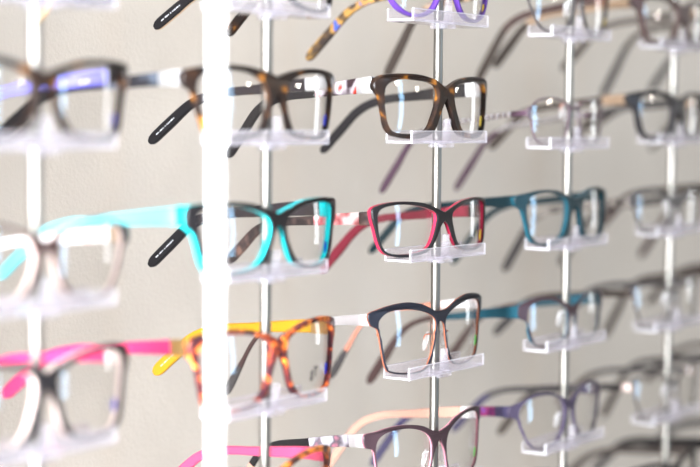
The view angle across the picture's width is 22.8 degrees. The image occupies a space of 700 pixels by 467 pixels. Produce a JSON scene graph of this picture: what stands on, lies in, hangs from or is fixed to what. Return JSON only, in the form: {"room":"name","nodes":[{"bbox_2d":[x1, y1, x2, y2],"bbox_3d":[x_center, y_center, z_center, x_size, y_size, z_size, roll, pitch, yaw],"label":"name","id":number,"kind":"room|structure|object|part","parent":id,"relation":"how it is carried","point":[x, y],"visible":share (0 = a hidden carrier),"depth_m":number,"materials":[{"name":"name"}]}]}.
{"room":"shop","nodes":[
{"label":"shop","id":0,"kind":"room"},
{"bbox_2d":[0,0,699,466],"bbox_3d":[0.040,0.048,1.585,0.100,2.600,3.800,3,5,35],"label":"wall","id":1,"kind":"structure","parent":0,"point":[161,424],"depth_m":1.44,"materials":[{"name":"grey paint"}]},
{"bbox_3d":[1.461,1.447,0.669,3.400,0.050,3.800,3,5,35],"label":"floor","id":2,"kind":"structure","parent":0,"visible":0},
{"bbox_2d":[28,0,42,466],"bbox_3d":[-0.158,0.142,0.873,0.044,2.500,0.044,3,5,35],"label":"rod","id":3,"kind":"object","parent":2,"relation":"on","point":[34,16],"visible":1,"depth_m":0.86,"materials":[{"name":"silver metal"}]},
{"bbox_2d":[0,0,116,10],"bbox_3d":[-0.155,-0.120,0.856,0.021,0.019,0.095,3,5,35],"label":"holder","id":4,"kind":"object","parent":3,"relation":"attached to","point":[63,4],"visible":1,"depth_m":0.87,"materials":[{"name":"clear plastic"}]},
{"bbox_2d":[78,0,114,3],"bbox_3d":[-0.208,-0.133,0.892,0.145,0.057,0.145,3,5,35],"label":"eyeglasses","id":5,"kind":"object","parent":4,"relation":"on","point":[86,1],"visible":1,"depth_m":0.89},
{"bbox_2d":[0,132,116,149],"bbox_3d":[-0.156,-0.049,0.861,0.021,0.019,0.095,3,5,35],"label":"holder","id":6,"kind":"object","parent":3,"relation":"attached to","point":[38,147],"visible":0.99,"depth_m":0.86,"materials":[{"name":"clear plastic"}]},
{"bbox_2d":[0,56,127,142],"bbox_3d":[-0.208,-0.061,0.897,0.145,0.057,0.142,3,5,35],"label":"eyeglasses","id":7,"kind":"object","parent":6,"relation":"on","point":[50,81],"visible":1,"depth_m":0.88,"materials":[{"name":"black"}]},
{"bbox_2d":[0,423,116,466],"bbox_3d":[-0.157,0.104,0.870,0.021,0.019,0.095,3,5,35],"label":"holder","id":8,"kind":"object","parent":3,"relation":"attached to","point":[101,438],"visible":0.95,"depth_m":0.87,"materials":[{"name":"clear plastic"}]},
{"bbox_2d":[0,343,128,458],"bbox_3d":[-0.209,0.088,0.906,0.146,0.063,0.140,3,5,35],"label":"eyeglasses","id":9,"kind":"object","parent":8,"relation":"on","point":[42,382],"visible":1,"depth_m":0.88,"materials":[{"name":"black"}]},
{"bbox_2d":[0,279,116,318],"bbox_3d":[-0.156,0.032,0.866,0.021,0.019,0.095,3,5,35],"label":"holder","id":10,"kind":"object","parent":3,"relation":"attached to","point":[68,305],"visible":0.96,"depth_m":0.87,"materials":[{"name":"clear plastic"}]},
{"bbox_2d":[0,216,129,311],"bbox_3d":[-0.209,0.020,0.902,0.145,0.059,0.147,3,5,35],"label":"eyeglasses","id":11,"kind":"object","parent":10,"relation":"on","point":[50,243],"visible":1,"depth_m":0.88,"materials":[{"name":"grey plastic"}]},
{"bbox_2d":[210,0,222,466],"bbox_3d":[-0.061,0.148,0.793,0.060,2.500,0.060,3,5,35],"label":"post","id":12,"kind":"object","parent":2,"relation":"on","point":[216,5],"visible":1,"depth_m":0.78,"materials":[{"name":"white metal"}]},
{"bbox_2d":[259,0,272,466],"bbox_3d":[-0.050,0.134,1.026,0.044,2.500,0.044,3,5,35],"label":"rod","id":13,"kind":"object","parent":2,"relation":"on","point":[267,23],"visible":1,"depth_m":1.01,"materials":[{"name":"silver metal"}]},
{"bbox_2d":[201,384,326,422],"bbox_3d":[-0.050,0.097,1.023,0.021,0.019,0.095,3,5,35],"label":"holder","id":14,"kind":"object","parent":13,"relation":"attached to","point":[270,399],"visible":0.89,"depth_m":1.02,"materials":[{"name":"clear plastic"}]},
{"bbox_2d":[1,315,334,413],"bbox_3d":[-0.104,0.075,1.056,0.145,0.050,0.155,3,5,35],"label":"eyeglasses","id":15,"kind":"object","parent":14,"relation":"on","point":[190,346],"visible":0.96,"depth_m":1.02,"materials":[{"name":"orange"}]},
{"bbox_3d":[-0.047,0.077,1.024,0.014,0.048,0.140,3,5,35],"label":"frame","id":16,"kind":"part","parent":15,"relation":"part of","materials":[{"name":"orange plastic"}]},
{"bbox_2d":[201,249,327,283],"bbox_3d":[-0.049,0.019,1.018,0.021,0.019,0.095,3,5,35],"label":"holder","id":17,"kind":"object","parent":13,"relation":"attached to","point":[299,271],"visible":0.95,"depth_m":1.01,"materials":[{"name":"clear plastic"}]},
{"bbox_2d":[0,197,335,279],"bbox_3d":[-0.105,0.003,1.049,0.146,0.050,0.159,3,5,35],"label":"eyeglasses","id":18,"kind":"object","parent":17,"relation":"on","point":[188,218],"visible":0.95,"depth_m":1.01,"materials":[{"name":"teal plastic"}]},
{"bbox_3d":[-0.047,0.001,1.018,0.016,0.042,0.142,3,5,35],"label":"frame","id":19,"kind":"part","parent":18,"relation":"part of","materials":[{"name":"black"}]},
{"bbox_2d":[201,130,328,149],"bbox_3d":[-0.048,-0.059,1.013,0.021,0.019,0.095,3,5,35],"label":"holder","id":20,"kind":"object","parent":13,"relation":"attached to","point":[228,141],"visible":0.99,"depth_m":1.01,"materials":[{"name":"clear plastic"}]},
{"bbox_2d":[0,64,334,144],"bbox_3d":[-0.104,-0.076,1.044,0.145,0.048,0.158,3,5,35],"label":"eyeglasses","id":21,"kind":"object","parent":20,"relation":"on","point":[275,87],"visible":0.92,"depth_m":1.01,"materials":[{"name":"black plastic"}]},
{"bbox_3d":[-0.119,-0.086,0.976,0.040,0.010,0.004,3,4,30],"label":"patterned panel","id":22,"kind":"part","parent":21,"relation":"part of","materials":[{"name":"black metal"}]},
{"bbox_3d":[-0.048,-0.076,1.012,0.016,0.043,0.145,3,5,35],"label":"frame","id":23,"kind":"part","parent":21,"relation":"part of","materials":[{"name":"brown plastic"}]},
{"bbox_3d":[-0.041,-0.092,1.088,0.040,0.010,0.004,3,4,29],"label":"patterned panel","id":24,"kind":"part","parent":21,"relation":"part of","materials":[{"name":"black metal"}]},
{"bbox_2d":[202,0,329,19],"bbox_3d":[-0.048,-0.134,1.008,0.021,0.019,0.095,3,5,35],"label":"holder","id":25,"kind":"object","parent":13,"relation":"attached to","point":[232,9],"visible":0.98,"depth_m":1.01,"materials":[{"name":"clear plastic"}]},
{"bbox_2d":[42,0,332,29],"bbox_3d":[-0.100,-0.145,1.045,0.145,0.050,0.142,3,5,35],"label":"eyeglasses","id":26,"kind":"object","parent":25,"relation":"on","point":[176,9],"visible":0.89,"depth_m":1.12,"materials":[{"name":"black"}]},
{"bbox_3d":[-0.047,-0.149,1.007,0.015,0.037,0.142,3,5,35],"label":"frame","id":27,"kind":"part","parent":26,"relation":"part of","materials":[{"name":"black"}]},
{"bbox_3d":[-0.050,0.177,1.029,0.021,0.019,0.095,3,5,35],"label":"holder","id":28,"kind":"object","parent":13,"relation":"attached to","visible":0},
{"bbox_2d":[179,445,330,466],"bbox_3d":[-0.103,0.162,1.065,0.145,0.063,0.140,3,5,35],"label":"eyeglasses","id":29,"kind":"object","parent":28,"relation":"on","point":[318,452],"visible":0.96,"depth_m":1.10,"materials":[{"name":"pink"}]},
{"bbox_3d":[-0.049,0.157,1.027,0.014,0.048,0.140,3,5,35],"label":"frame","id":30,"kind":"part","parent":29,"relation":"part of","materials":[{"name":"plastic"}]},
{"bbox_2d":[429,0,443,466],"bbox_3d":[0.057,0.124,1.179,0.044,2.500,0.044,3,5,35],"label":"rod","id":31,"kind":"object","parent":2,"relation":"on","point":[438,15],"visible":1,"depth_m":1.17,"materials":[{"name":"silver metal"}]},
{"bbox_2d":[384,348,483,380],"bbox_3d":[0.058,0.087,1.176,0.021,0.019,0.095,3,5,35],"label":"holder","id":32,"kind":"object","parent":31,"relation":"attached to","point":[440,370],"visible":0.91,"depth_m":1.17,"materials":[{"name":"clear plastic"}]},
{"bbox_2d":[223,293,480,395],"bbox_3d":[0.003,0.078,1.210,0.144,0.076,0.143,3,5,35],"label":"eyeglasses","id":33,"kind":"object","parent":32,"relation":"on","point":[468,300],"visible":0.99,"depth_m":1.17,"materials":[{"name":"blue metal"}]},
{"bbox_3d":[0.056,0.067,1.171,0.013,0.048,0.142,3,5,35],"label":"frame","id":34,"kind":"part","parent":33,"relation":"part of","materials":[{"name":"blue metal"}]},
{"bbox_2d":[385,241,484,262],"bbox_3d":[0.058,0.010,1.171,0.021,0.019,0.095,3,5,35],"label":"holder","id":35,"kind":"object","parent":31,"relation":"attached to","point":[455,254],"visible":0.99,"depth_m":1.17,"materials":[{"name":"clear plastic"}]},
{"bbox_2d":[225,197,485,273],"bbox_3d":[0.005,0.005,1.206,0.145,0.062,0.142,3,5,35],"label":"eyeglasses","id":36,"kind":"object","parent":35,"relation":"on","point":[361,220],"visible":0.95,"depth_m":1.18,"materials":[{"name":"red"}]},
{"bbox_3d":[-0.007,-0.010,1.132,0.042,0.010,0.004,3,5,39],"label":"patterned panel","id":37,"kind":"part","parent":36,"relation":"part of","materials":[{"name":"plastic"}]},
{"bbox_3d":[0.058,-0.005,1.168,0.015,0.037,0.142,3,5,35],"label":"frame","id":38,"kind":"part","parent":36,"relation":"part of","materials":[{"name":"black plastic"}]},
{"bbox_3d":[0.070,-0.015,1.241,0.042,0.012,0.004,3,4,31],"label":"patterned panel","id":39,"kind":"part","parent":36,"relation":"part of","materials":[{"name":"plastic"}]},
{"bbox_2d":[386,130,486,147],"bbox_3d":[0.059,-0.068,1.166,0.021,0.019,0.095,3,5,35],"label":"holder","id":40,"kind":"object","parent":31,"relation":"attached to","point":[411,140],"visible":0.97,"depth_m":1.15,"materials":[{"name":"clear plastic"}]},
{"bbox_2d":[226,73,486,157],"bbox_3d":[0.006,-0.080,1.201,0.145,0.057,0.141,3,5,35],"label":"eyeglasses","id":41,"kind":"object","parent":40,"relation":"on","point":[471,86],"visible":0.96,"depth_m":1.17,"materials":[{"name":"black plastic"}]},
{"bbox_3d":[-0.007,-0.095,1.128,0.039,0.013,0.004,3,5,39],"label":"patterned panel","id":42,"kind":"part","parent":41,"relation":"part of","materials":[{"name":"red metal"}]},
{"bbox_3d":[0.059,-0.085,1.163,0.015,0.042,0.141,3,5,35],"label":"frame","id":43,"kind":"part","parent":41,"relation":"part of","materials":[{"name":"brown plastic"}]},
{"bbox_3d":[0.069,-0.101,1.236,0.039,0.012,0.004,3,4,31],"label":"patterned panel","id":44,"kind":"part","parent":41,"relation":"part of","materials":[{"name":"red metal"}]},
{"bbox_2d":[387,8,488,29],"bbox_3d":[0.060,-0.146,1.161,0.021,0.019,0.095,3,5,35],"label":"holder","id":45,"kind":"object","parent":31,"relation":"attached to","point":[413,20],"visible":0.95,"depth_m":1.15,"materials":[{"name":"clear plastic"}]},
{"bbox_2d":[225,0,487,60],"bbox_3d":[0.007,-0.153,1.198,0.145,0.065,0.141,3,5,35],"label":"eyeglasses","id":46,"kind":"object","parent":45,"relation":"on","point":[238,20],"visible":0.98,"depth_m":1.21,"materials":[{"name":"purple"}]},
{"bbox_3d":[0.060,-0.163,1.160,0.015,0.041,0.141,3,5,35],"label":"frame","id":47,"kind":"part","parent":46,"relation":"part of","materials":[{"name":"purple plastic"}]},
{"bbox_3d":[0.057,0.166,1.181,0.021,0.019,0.095,3,5,35],"label":"holder","id":48,"kind":"object","parent":31,"relation":"attached to","visible":0},
{"bbox_2d":[247,405,479,466],"bbox_3d":[0.002,0.164,1.215,0.144,0.086,0.147,3,5,35],"label":"eyeglasses","id":49,"kind":"object","parent":48,"relation":"on","point":[350,439],"visible":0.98,"depth_m":1.18,"materials":[{"name":"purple plastic"}]},
{"bbox_3d":[-0.012,0.136,1.139,0.039,0.013,0.003,4,5,40],"label":"patterned panel","id":50,"kind":"part","parent":49,"relation":"part of","materials":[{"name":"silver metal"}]},
{"bbox_3d":[0.055,0.147,1.177,0.014,0.047,0.147,3,5,35],"label":"frame","id":51,"kind":"part","parent":49,"relation":"part of","materials":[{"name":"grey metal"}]},
{"bbox_3d":[0.067,0.129,1.252,0.039,0.012,0.003,3,4,32],"label":"patterned panel","id":52,"kind":"part","parent":49,"relation":"part of","materials":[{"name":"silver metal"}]},
{"bbox_2d":[559,0,574,466],"bbox_3d":[0.164,0.116,1.332,0.044,2.500,0.044,3,5,35],"label":"rod","id":53,"kind":"object","parent":2,"relation":"on","point":[569,52],"visible":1,"depth_m":1.32,"materials":[{"name":"silver metal"}]},
{"bbox_2d":[522,424,603,455],"bbox_3d":[0.164,0.156,1.334,0.021,0.019,0.095,3,5,35],"label":"holder","id":54,"kind":"object","parent":53,"relation":"attached to","point":[584,433],"visible":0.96,"depth_m":1.33,"materials":[{"name":"clear plastic"}]},
{"bbox_2d":[370,380,599,465],"bbox_3d":[0.109,0.148,1.367,0.144,0.069,0.147,3,5,35],"label":"eyeglasses","id":55,"kind":"object","parent":54,"relation":"on","point":[512,411],"visible":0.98,"depth_m":1.35,"materials":[{"name":"purple plastic"}]},
{"bbox_2d":[366,288,601,384],"bbox_3d":[0.111,0.082,1.365,0.144,0.081,0.136,3,5,35],"label":"eyeglasses","id":56,"kind":"object","parent":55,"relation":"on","point":[519,310],"visible":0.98,"depth_m":1.33,"materials":[{"name":"teal plastic"}]},
{"bbox_3d":[0.165,0.064,1.326,0.012,0.038,0.135,3,5,35],"label":"frame","id":57,"kind":"part","parent":56,"relation":"part of","materials":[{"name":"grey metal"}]},
{"bbox_3d":[0.094,0.132,1.294,0.044,0.012,0.003,3,5,38],"label":"patterned panel","id":58,"kind":"part","parent":55,"relation":"part of","materials":[{"name":"plastic"}]},
{"bbox_3d":[0.162,0.139,1.330,0.014,0.043,0.147,3,5,35],"label":"frame","id":59,"kind":"part","parent":55,"relation":"part of","materials":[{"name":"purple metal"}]},
{"bbox_3d":[0.172,0.125,1.406,0.044,0.011,0.003,3,4,32],"label":"patterned panel","id":60,"kind":"part","parent":55,"relation":"part of","materials":[{"name":"plastic"}]},
{"bbox_2d":[523,324,605,352],"bbox_3d":[0.165,0.079,1.329,0.021,0.019,0.095,3,5,35],"label":"holder","id":61,"kind":"object","parent":53,"relation":"attached to","point":[577,341],"visible":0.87,"depth_m":1.32,"materials":[{"name":"clear plastic"}]},
{"bbox_2d":[525,225,606,250],"bbox_3d":[0.166,0.003,1.324,0.021,0.019,0.095,3,5,35],"label":"holder","id":62,"kind":"object","parent":53,"relation":"attached to","point":[585,243],"visible":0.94,"depth_m":1.32,"materials":[{"name":"clear plastic"}]},
{"bbox_2d":[368,187,605,263],"bbox_3d":[0.112,-0.003,1.359,0.145,0.069,0.146,3,5,35],"label":"eyeglasses","id":63,"kind":"object","parent":62,"relation":"on","point":[521,201],"visible":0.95,"depth_m":1.32,"materials":[{"name":"teal"}]},
{"bbox_3d":[0.165,-0.013,1.322,0.016,0.042,0.146,3,5,35],"label":"frame","id":64,"kind":"part","parent":63,"relation":"part of","materials":[{"name":"teal plastic"}]},
{"bbox_2d":[525,233,606,250],"bbox_3d":[0.166,0.006,1.324,0.021,0.008,0.095,3,5,35],"label":"tray","id":65,"kind":"object","parent":62,"relation":"on","point":[585,243],"depth_m":1.32,"materials":[{"name":"clear plastic"}]},
{"bbox_2d":[526,137,608,151],"bbox_3d":[0.166,-0.071,1.319,0.021,0.019,0.095,3,5,35],"label":"holder","id":66,"kind":"object","parent":53,"relation":"attached to","point":[560,146],"visible":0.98,"depth_m":1.32,"materials":[{"name":"clear plastic"}]},
{"bbox_2d":[379,97,602,193],"bbox_3d":[0.111,-0.068,1.355,0.146,0.076,0.123,3,5,35],"label":"eyeglasses","id":67,"kind":"object","parent":66,"relation":"on","point":[395,167],"visible":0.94,"depth_m":1.35,"materials":[{"name":"purple plastic"}]},
{"bbox_3d":[0.088,-0.083,1.301,0.080,0.017,0.005,3,5,38],"label":"bead chain","id":68,"kind":"part","parent":67,"relation":"part of","materials":[{"name":"silver metal"}]},
{"bbox_3d":[0.153,-0.089,1.394,0.081,0.018,0.005,3,5,36],"label":"bead chain","id":69,"kind":"part","parent":67,"relation":"part of","materials":[{"name":"silver metal"}]},
{"bbox_3d":[0.166,-0.085,1.314,0.009,0.035,0.121,3,5,35],"label":"frame","id":70,"kind":"part","parent":67,"relation":"part of","materials":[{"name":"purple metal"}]},
{"bbox_2d":[528,24,610,42],"bbox_3d":[0.167,-0.154,1.314,0.021,0.019,0.095,3,5,35],"label":"holder","id":71,"kind":"object","parent":53,"relation":"attached to","point":[550,35],"visible":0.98,"depth_m":1.30,"materials":[{"name":"clear plastic"}]},
{"bbox_2d":[384,0,608,77],"bbox_3d":[0.119,-0.159,1.359,0.144,0.075,0.166,3,5,35],"label":"eyeglasses","id":72,"kind":"object","parent":71,"relation":"on","point":[401,44],"visible":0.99,"depth_m":1.36,"materials":[{"name":"grey"}]},
{"bbox_3d":[0.167,-0.171,1.313,0.014,0.043,0.147,3,5,35],"label":"frame","id":73,"kind":"part","parent":72,"relation":"part of","materials":[{"name":"grey plastic"}]},
{"bbox_2d":[662,0,678,463],"bbox_3d":[0.272,0.106,1.485,0.044,2.500,0.044,3,5,35],"label":"rod","id":74,"kind":"object","parent":2,"relation":"on","point":[673,56],"visible":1,"depth_m":1.48,"materials":[{"name":"silver metal"}]},
{"bbox_2d":[632,400,699,425],"bbox_3d":[0.272,0.151,1.487,0.021,0.019,0.095,3,5,35],"label":"holder","id":75,"kind":"object","parent":74,"relation":"attached to","point":[672,416],"visible":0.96,"depth_m":1.48,"materials":[{"name":"clear plastic"}]},
{"bbox_2d":[497,362,697,434],"bbox_3d":[0.219,0.145,1.524,0.144,0.065,0.132,3,5,35],"label":"eyeglasses","id":76,"kind":"object","parent":75,"relation":"on","point":[689,369],"visible":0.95,"depth_m":1.52,"materials":[{"name":"grey plastic"}]},
{"bbox_3d":[0.273,0.136,1.485,0.011,0.039,0.132,3,5,35],"label":"frame","id":77,"kind":"part","parent":76,"relation":"part of","materials":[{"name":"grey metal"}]},
{"bbox_2d":[633,311,699,332],"bbox_3d":[0.272,0.073,1.482,0.021,0.019,0.095,3,5,35],"label":"holder","id":78,"kind":"object","parent":74,"relation":"attached to","point":[679,323],"visible":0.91,"depth_m":1.48,"materials":[{"name":"clear plastic"}]},
{"bbox_2d":[493,275,697,334],"bbox_3d":[0.217,0.062,1.516,0.144,0.054,0.132,3,5,35],"label":"eyeglasses","id":79,"kind":"object","parent":78,"relation":"on","point":[505,322],"visible":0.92,"depth_m":1.49,"materials":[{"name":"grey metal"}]},
{"bbox_3d":[0.272,0.058,1.477,0.011,0.039,0.132,3,5,35],"label":"frame","id":80,"kind":"part","parent":79,"relation":"part of","materials":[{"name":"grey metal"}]},
{"bbox_2d":[635,214,699,237],"bbox_3d":[0.273,-0.007,1.477,0.021,0.019,0.095,3,5,35],"label":"holder","id":81,"kind":"object","parent":74,"relation":"attached to","point":[678,231],"visible":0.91,"depth_m":1.47,"materials":[{"name":"clear plastic"}]},
{"bbox_2d":[502,185,699,271],"bbox_3d":[0.218,-0.004,1.512,0.144,0.078,0.138,3,5,35],"label":"eyeglasses","id":82,"kind":"object","parent":81,"relation":"on","point":[687,196],"visible":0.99,"depth_m":1.49,"materials":[{"name":"grey"}]},
{"bbox_3d":[0.272,-0.021,1.473,0.012,0.038,0.138,3,5,35],"label":"frame","id":83,"kind":"part","parent":82,"relation":"part of","materials":[{"name":"grey plastic"}]},
{"bbox_2d":[635,221,699,236],"bbox_3d":[0.273,-0.004,1.477,0.021,0.008,0.095,3,5,35],"label":"tray","id":84,"kind":"object","parent":81,"relation":"on","point":[678,231],"depth_m":1.47,"materials":[{"name":"clear plastic"}]},
{"bbox_2d":[637,133,699,146],"bbox_3d":[0.274,-0.083,1.472,0.021,0.019,0.095,3,5,35],"label":"holder","id":85,"kind":"object","parent":74,"relation":"attached to","point":[666,142],"visible":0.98,"depth_m":1.46,"materials":[{"name":"clear plastic"}]},
{"bbox_2d":[488,91,699,149],"bbox_3d":[0.219,-0.097,1.504,0.145,0.052,0.148,3,5,35],"label":"eyeglasses","id":86,"kind":"object","parent":85,"relation":"on","point":[677,105],"visible":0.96,"depth_m":1.46,"materials":[{"name":"black plastic"}]},
{"bbox_3d":[0.271,-0.099,1.467,0.016,0.041,0.148,3,5,35],"label":"frame","id":87,"kind":"part","parent":86,"relation":"part of","materials":[{"name":"black plastic"}]},
{"bbox_2d":[639,30,699,53],"bbox_3d":[0.274,-0.162,1.467,0.021,0.019,0.095,3,5,35],"label":"holder","id":88,"kind":"object","parent":74,"relation":"attached to","point":[680,49],"visible":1,"depth_m":1.46,"materials":[{"name":"clear plastic"}]},
{"bbox_2d":[492,0,699,70],"bbox_3d":[0.222,-0.171,1.503,0.145,0.059,0.148,3,5,35],"label":"eyeglasses","id":89,"kind":"object","parent":88,"relation":"on","point":[682,14],"visible":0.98,"depth_m":1.47,"materials":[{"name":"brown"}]},
{"bbox_3d":[0.274,-0.178,1.466,0.016,0.041,0.148,3,5,35],"label":"frame","id":90,"kind":"part","parent":89,"relation":"part of","materials":[{"name":"grey"}]},
{"bbox_2d":[639,37,699,52],"bbox_3d":[0.274,-0.159,1.467,0.021,0.008,0.095,3,5,35],"label":"tray","id":91,"kind":"object","parent":88,"relation":"on","point":[680,49],"depth_m":1.45,"materials":[{"name":"clear plastic"}]},
{"bbox_3d":[0.271,0.228,1.492,0.021,0.019,0.095,3,5,35],"label":"holder","id":92,"kind":"object","parent":74,"relation":"attached to","visible":0},
{"bbox_2d":[570,446,696,466],"bbox_3d":[0.218,0.215,1.528,0.145,0.052,0.148,3,5,35],"label":"eyeglasses","id":93,"kind":"object","parent":92,"relation":"on","point":[683,452],"visible":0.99,"depth_m":1.57,"materials":[{"name":"black"}]},
{"bbox_3d":[0.271,0.212,1.491,0.016,0.041,0.148,3,5,35],"label":"frame","id":94,"kind":"part","parent":93,"relation":"part of","materials":[{"name":"black"}]},
{"bbox_3d":[0.379,0.098,1.637,0.044,2.500,0.044,3,5,35],"label":"rod","id":95,"kind":"object","parent":2,"relation":"on","visible":0},
{"bbox_3d":[0.382,-0.170,1.620,0.021,0.019,0.095,3,5,35],"label":"holder","id":96,"kind":"object","parent":95,"relation":"attached to","visible":0},
{"bbox_2d":[600,18,699,95],"bbox_3d":[0.329,-0.170,1.657,0.145,0.083,0.145,3,5,35],"label":"eyeglasses","id":97,"kind":"object","parent":96,"relation":"on","point":[618,63],"visible":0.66,"depth_m":1.65,"materials":[{"name":"grey"}]},
{"bbox_3d":[0.381,-0.094,1.625,0.021,0.019,0.095,3,5,35],"label":"holder","id":98,"kind":"object","parent":95,"relation":"attached to","visible":0},
{"bbox_2d":[587,97,696,149],"bbox_3d":[0.326,-0.107,1.657,0.145,0.057,0.154,3,5,35],"label":"eyeglasses","id":99,"kind":"object","parent":98,"relation":"on","point":[595,124],"visible":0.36,"depth_m":1.63,"materials":[{"name":"grey plastic"}]},
{"bbox_3d":[0.380,-0.016,1.630,0.021,0.019,0.095,3,5,35],"label":"holder","id":100,"kind":"object","parent":95,"relation":"attached to","visible":0},
{"bbox_2d":[604,183,699,257],"bbox_3d":[0.328,-0.013,1.667,0.145,0.086,0.146,3,5,35],"label":"eyeglasses","id":101,"kind":"object","parent":100,"relation":"on","point":[609,215],"visible":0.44,"depth_m":1.66,"materials":[{"name":"grey"}]},
{"bbox_3d":[0.380,0.062,1.635,0.021,0.019,0.095,3,5,35],"label":"holder","id":102,"kind":"object","parent":95,"relation":"attached to","visible":0},
{"bbox_2d":[602,263,699,337],"bbox_3d":[0.327,0.062,1.672,0.145,0.082,0.145,3,5,35],"label":"eyeglasses","id":103,"kind":"object","parent":102,"relation":"on","point":[693,269],"visible":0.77,"depth_m":1.67,"materials":[{"name":"grey plastic"}]},
{"bbox_3d":[0.379,0.141,1.640,0.021,0.019,0.095,3,5,35],"label":"holder","id":104,"kind":"object","parent":95,"relation":"attached to","visible":0},
{"bbox_2d":[601,342,699,417],"bbox_3d":[0.326,0.140,1.677,0.145,0.081,0.145,3,5,35],"label":"eyeglasses","id":105,"kind":"object","parent":104,"relation":"on","point":[659,361],"visible":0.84,"depth_m":1.67,"materials":[{"name":"grey plastic"}]},
{"bbox_3d":[0.378,0.219,1.645,0.021,0.019,0.095,3,5,35],"label":"holder","id":106,"kind":"object","parent":95,"relation":"attached to","visible":0},
{"bbox_2d":[592,418,699,466],"bbox_3d":[0.326,0.206,1.681,0.145,0.052,0.148,3,5,35],"label":"eyeglasses","id":107,"kind":"object","parent":106,"relation":"on","point":[635,441],"visible":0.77,"depth_m":1.64,"materials":[{"name":"black plastic"}]}
]}

